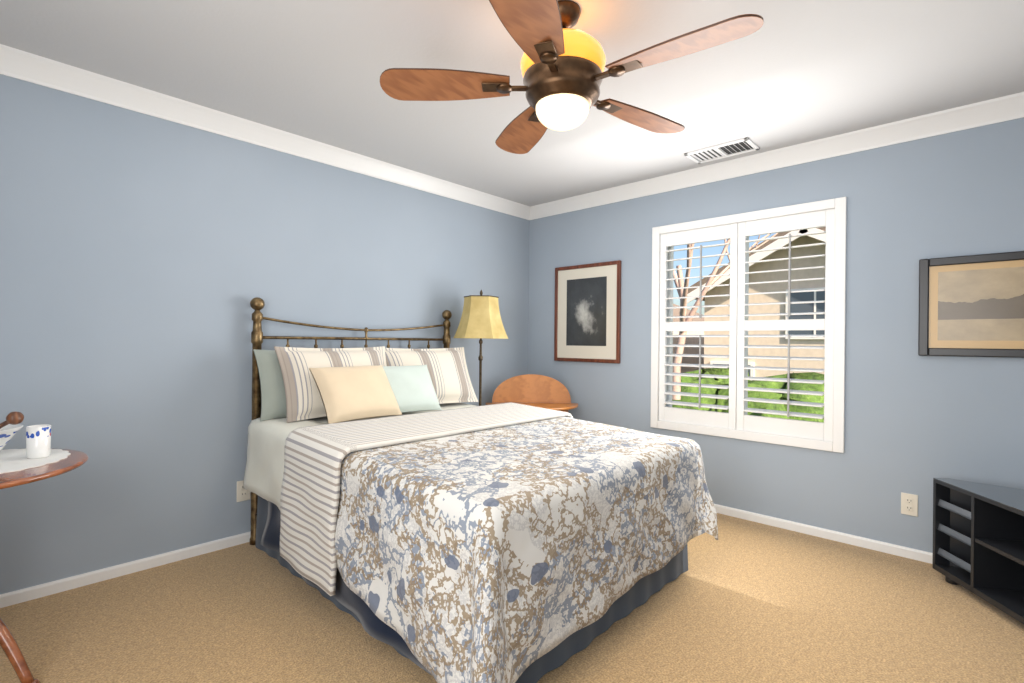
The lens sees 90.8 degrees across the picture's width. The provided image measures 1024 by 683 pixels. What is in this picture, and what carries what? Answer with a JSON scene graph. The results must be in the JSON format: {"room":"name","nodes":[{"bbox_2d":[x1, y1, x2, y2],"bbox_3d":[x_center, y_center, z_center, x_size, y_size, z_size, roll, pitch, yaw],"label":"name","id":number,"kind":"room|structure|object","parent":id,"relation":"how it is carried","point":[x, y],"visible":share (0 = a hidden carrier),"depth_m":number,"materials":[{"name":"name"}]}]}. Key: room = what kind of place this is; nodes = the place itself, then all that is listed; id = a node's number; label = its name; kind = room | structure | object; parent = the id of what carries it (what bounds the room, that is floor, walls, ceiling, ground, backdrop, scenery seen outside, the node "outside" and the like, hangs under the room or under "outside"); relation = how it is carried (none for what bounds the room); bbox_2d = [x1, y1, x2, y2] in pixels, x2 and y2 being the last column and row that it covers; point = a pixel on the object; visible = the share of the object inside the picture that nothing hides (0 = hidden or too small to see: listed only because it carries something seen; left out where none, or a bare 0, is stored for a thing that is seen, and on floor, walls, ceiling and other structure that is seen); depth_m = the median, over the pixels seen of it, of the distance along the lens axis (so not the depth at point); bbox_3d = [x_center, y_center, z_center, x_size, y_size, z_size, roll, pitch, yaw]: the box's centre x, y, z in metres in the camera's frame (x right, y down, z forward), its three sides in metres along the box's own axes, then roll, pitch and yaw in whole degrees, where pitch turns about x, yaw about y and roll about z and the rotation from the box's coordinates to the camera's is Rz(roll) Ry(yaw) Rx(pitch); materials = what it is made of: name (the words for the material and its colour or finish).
{"room":"bedroom","nodes":[
{"label":"bedroom","id":0,"kind":"room"},
{"bbox_2d":[0,74,528,593],"bbox_3d":[-1.477,-0.049,3.464,0.210,2.600,5.000,1,0,43],"label":"wall","id":1,"kind":"structure","parent":0,"point":[144,260],"depth_m":2.85,"materials":[{"name":"blue paint"}]},
{"bbox_2d":[0,531,250,607],"bbox_3d":[-1.415,1.221,3.395,0.012,0.060,4.600,1,0,43],"label":"baseboard","id":2,"kind":"structure","parent":1,"relation":"attached to","point":[46,589],"depth_m":2.67,"materials":[{"name":"white wood"}]},
{"bbox_2d":[0,44,531,219],"bbox_3d":[-1.373,-1.291,3.378,0.063,0.115,4.600,1,0,43],"label":"crown molding","id":3,"kind":"structure","parent":1,"relation":"attached to","point":[35,69],"depth_m":2.99,"materials":[{"name":"white wood"}]},
{"bbox_2d":[0,513,1023,682],"bbox_3d":[0.077,1.326,1.998,4.500,0.120,5.000,1,0,43],"label":"floor","id":4,"kind":"structure","parent":0,"point":[740,600],"depth_m":2.23,"materials":[{"name":"beige carpet"}]},
{"bbox_2d":[0,448,87,682],"bbox_3d":[-2.063,0.858,1.843,0.788,0.775,0.788,1,0,43],"label":"table","id":5,"kind":"object","parent":4,"relation":"on","point":[75,459],"visible":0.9,"depth_m":1.81,"materials":[{"name":"brown wood"}]},
{"bbox_2d":[0,449,70,473],"bbox_3d":[-2.055,0.468,1.936,0.545,0.003,0.545,1,0,43],"label":"doily","id":6,"kind":"object","parent":5,"relation":"on","point":[13,460],"visible":0.83,"depth_m":2.00,"materials":[{"name":"white fabric"}]},
{"bbox_2d":[0,412,23,450],"bbox_3d":[-2.130,0.371,2.017,0.300,0.189,0.262,1,0,43],"label":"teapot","id":7,"kind":"object","parent":6,"relation":"on","point":[11,426],"visible":1,"depth_m":2.02,"materials":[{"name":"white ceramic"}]},
{"bbox_2d":[26,424,50,458],"bbox_3d":[-1.916,0.405,2.044,0.076,0.126,0.076,1,0,43],"label":"cup","id":8,"kind":"object","parent":6,"relation":"on","point":[38,441],"visible":1,"depth_m":2.02,"materials":[{"name":"white ceramic"}]},
{"bbox_2d":[243,297,717,682],"bbox_3d":[-0.291,0.501,2.892,2.293,1.526,1.870,1,0,43],"label":"bed","id":9,"kind":"object","parent":4,"relation":"on","point":[408,503],"visible":1,"depth_m":2.20,"materials":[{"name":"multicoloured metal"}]},
{"bbox_2d":[308,365,402,425],"bbox_3d":[-0.955,0.315,3.123,0.278,0.318,0.534,1,0,43],"label":"pillow","id":10,"kind":"object","parent":9,"relation":"on","point":[340,393],"depth_m":3.04,"materials":[{"name":"beige fabric"}]},
{"bbox_2d":[327,414,717,682],"bbox_3d":[0.134,0.885,2.487,1.115,0.766,1.865,1,0,43],"label":"quilt","id":11,"kind":"object","parent":9,"relation":"on","point":[497,553],"depth_m":1.98,"materials":[{"name":"multicoloured fabric"}]},
{"bbox_2d":[454,290,507,405],"bbox_3d":[-0.264,0.413,4.208,0.437,1.698,0.450,1,0,43],"label":"floor lamp","id":12,"kind":"object","parent":4,"relation":"on","point":[480,318],"visible":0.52,"depth_m":4.08,"materials":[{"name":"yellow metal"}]},
{"bbox_2d":[485,374,577,412],"bbox_3d":[0.177,0.781,4.459,0.693,0.970,0.693,1,0,43],"label":"table","id":13,"kind":"object","parent":4,"relation":"on","point":[541,391],"visible":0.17,"depth_m":4.55,"materials":[{"name":"brown wood"}]},
{"bbox_2d":[932,478,1023,623],"bbox_3d":[2.482,1.019,2.197,0.470,0.540,1.100,1,0,6],"label":"media stand","id":14,"kind":"object","parent":4,"relation":"on","point":[978,539],"visible":1,"depth_m":2.49,"materials":[{"name":"black laminate"}]},
{"bbox_2d":[0,0,1023,205],"bbox_3d":[0.103,-1.394,1.998,4.500,0.120,5.000,1,0,43],"label":"ceiling","id":15,"kind":"structure","parent":0,"point":[790,73],"depth_m":2.46,"materials":[{"name":"white paint"}]},
{"bbox_2d":[380,0,763,153],"bbox_3d":[0.248,-1.096,2.029,1.386,0.473,1.400,1,0,43],"label":"fan","id":16,"kind":"object","parent":15,"relation":"hanging from","point":[563,66],"visible":1,"depth_m":1.94,"materials":[{"name":"brown wood"}]},
{"bbox_2d":[684,137,759,163],"bbox_3d":[1.450,-1.315,3.497,0.430,0.012,0.245,1,0,43],"label":"ceiling vent","id":17,"kind":"object","parent":15,"relation":"in","point":[728,149],"visible":1,"depth_m":3.48,"materials":[{"name":"white metal"}]},
{"bbox_2d":[528,117,1023,552],"bbox_3d":[1.730,-0.018,3.751,4.100,2.600,0.200,1,0,43],"label":"wall","id":18,"kind":"structure","parent":0,"point":[915,423],"depth_m":3.14,"materials":[{"name":"blue paint"}]},
{"bbox_2d":[554,260,620,362],"bbox_3d":[0.672,-0.257,4.584,0.710,0.887,0.029,1,0,43],"label":"framed picture","id":19,"kind":"object","parent":18,"relation":"attached to","point":[587,322],"visible":1,"depth_m":4.56,"materials":[{"name":"black paper"}]},
{"bbox_2d":[650,197,846,452],"bbox_3d":[1.698,-0.110,3.748,1.345,1.637,0.248,1,0,43],"label":"window shutters","id":20,"kind":"object","parent":18,"relation":"attached to","point":[737,421],"visible":1,"depth_m":3.64,"materials":[{"name":"white wood"}]},
{"bbox_2d":[532,92,1023,219],"bbox_3d":[1.648,-1.262,3.658,3.930,0.115,0.063,1,0,43],"label":"crown molding","id":21,"kind":"structure","parent":18,"relation":"attached to","point":[1009,107],"depth_m":3.33,"materials":[{"name":"white wood"}]},
{"bbox_2d":[714,504,932,563],"bbox_3d":[1.641,1.251,3.677,4.050,0.060,0.012,1,0,43],"label":"baseboard","id":22,"kind":"structure","parent":18,"relation":"attached to","point":[889,548],"depth_m":3.27,"materials":[{"name":"white wood"}]},
{"bbox_2d":[901,492,917,516],"bbox_3d":[2.364,0.970,3.004,0.080,0.128,0.010,1,0,43],"label":"electrical outlet","id":23,"kind":"object","parent":18,"relation":"attached to","point":[909,504],"visible":1,"depth_m":3.00,"materials":[{"name":"beige plastic"}]},
{"bbox_2d":[918,251,1023,357],"bbox_3d":[2.662,-0.197,2.721,0.734,0.565,0.029,1,0,43],"label":"landscape picture","id":24,"kind":"object","parent":18,"relation":"attached to","point":[971,305],"visible":1,"depth_m":2.81,"materials":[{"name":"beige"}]},
{"label":"outside","id":25,"kind":"structure","parent":0,"visible":0},
{"bbox_2d":[672,227,825,422],"bbox_3d":[20.771,-0.589,27.093,60.000,10.507,59.700,1,0,43],"label":"outdoor view","id":26,"kind":"object","parent":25,"point":[783,275],"depth_m":11.41,"materials":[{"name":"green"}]}
]}

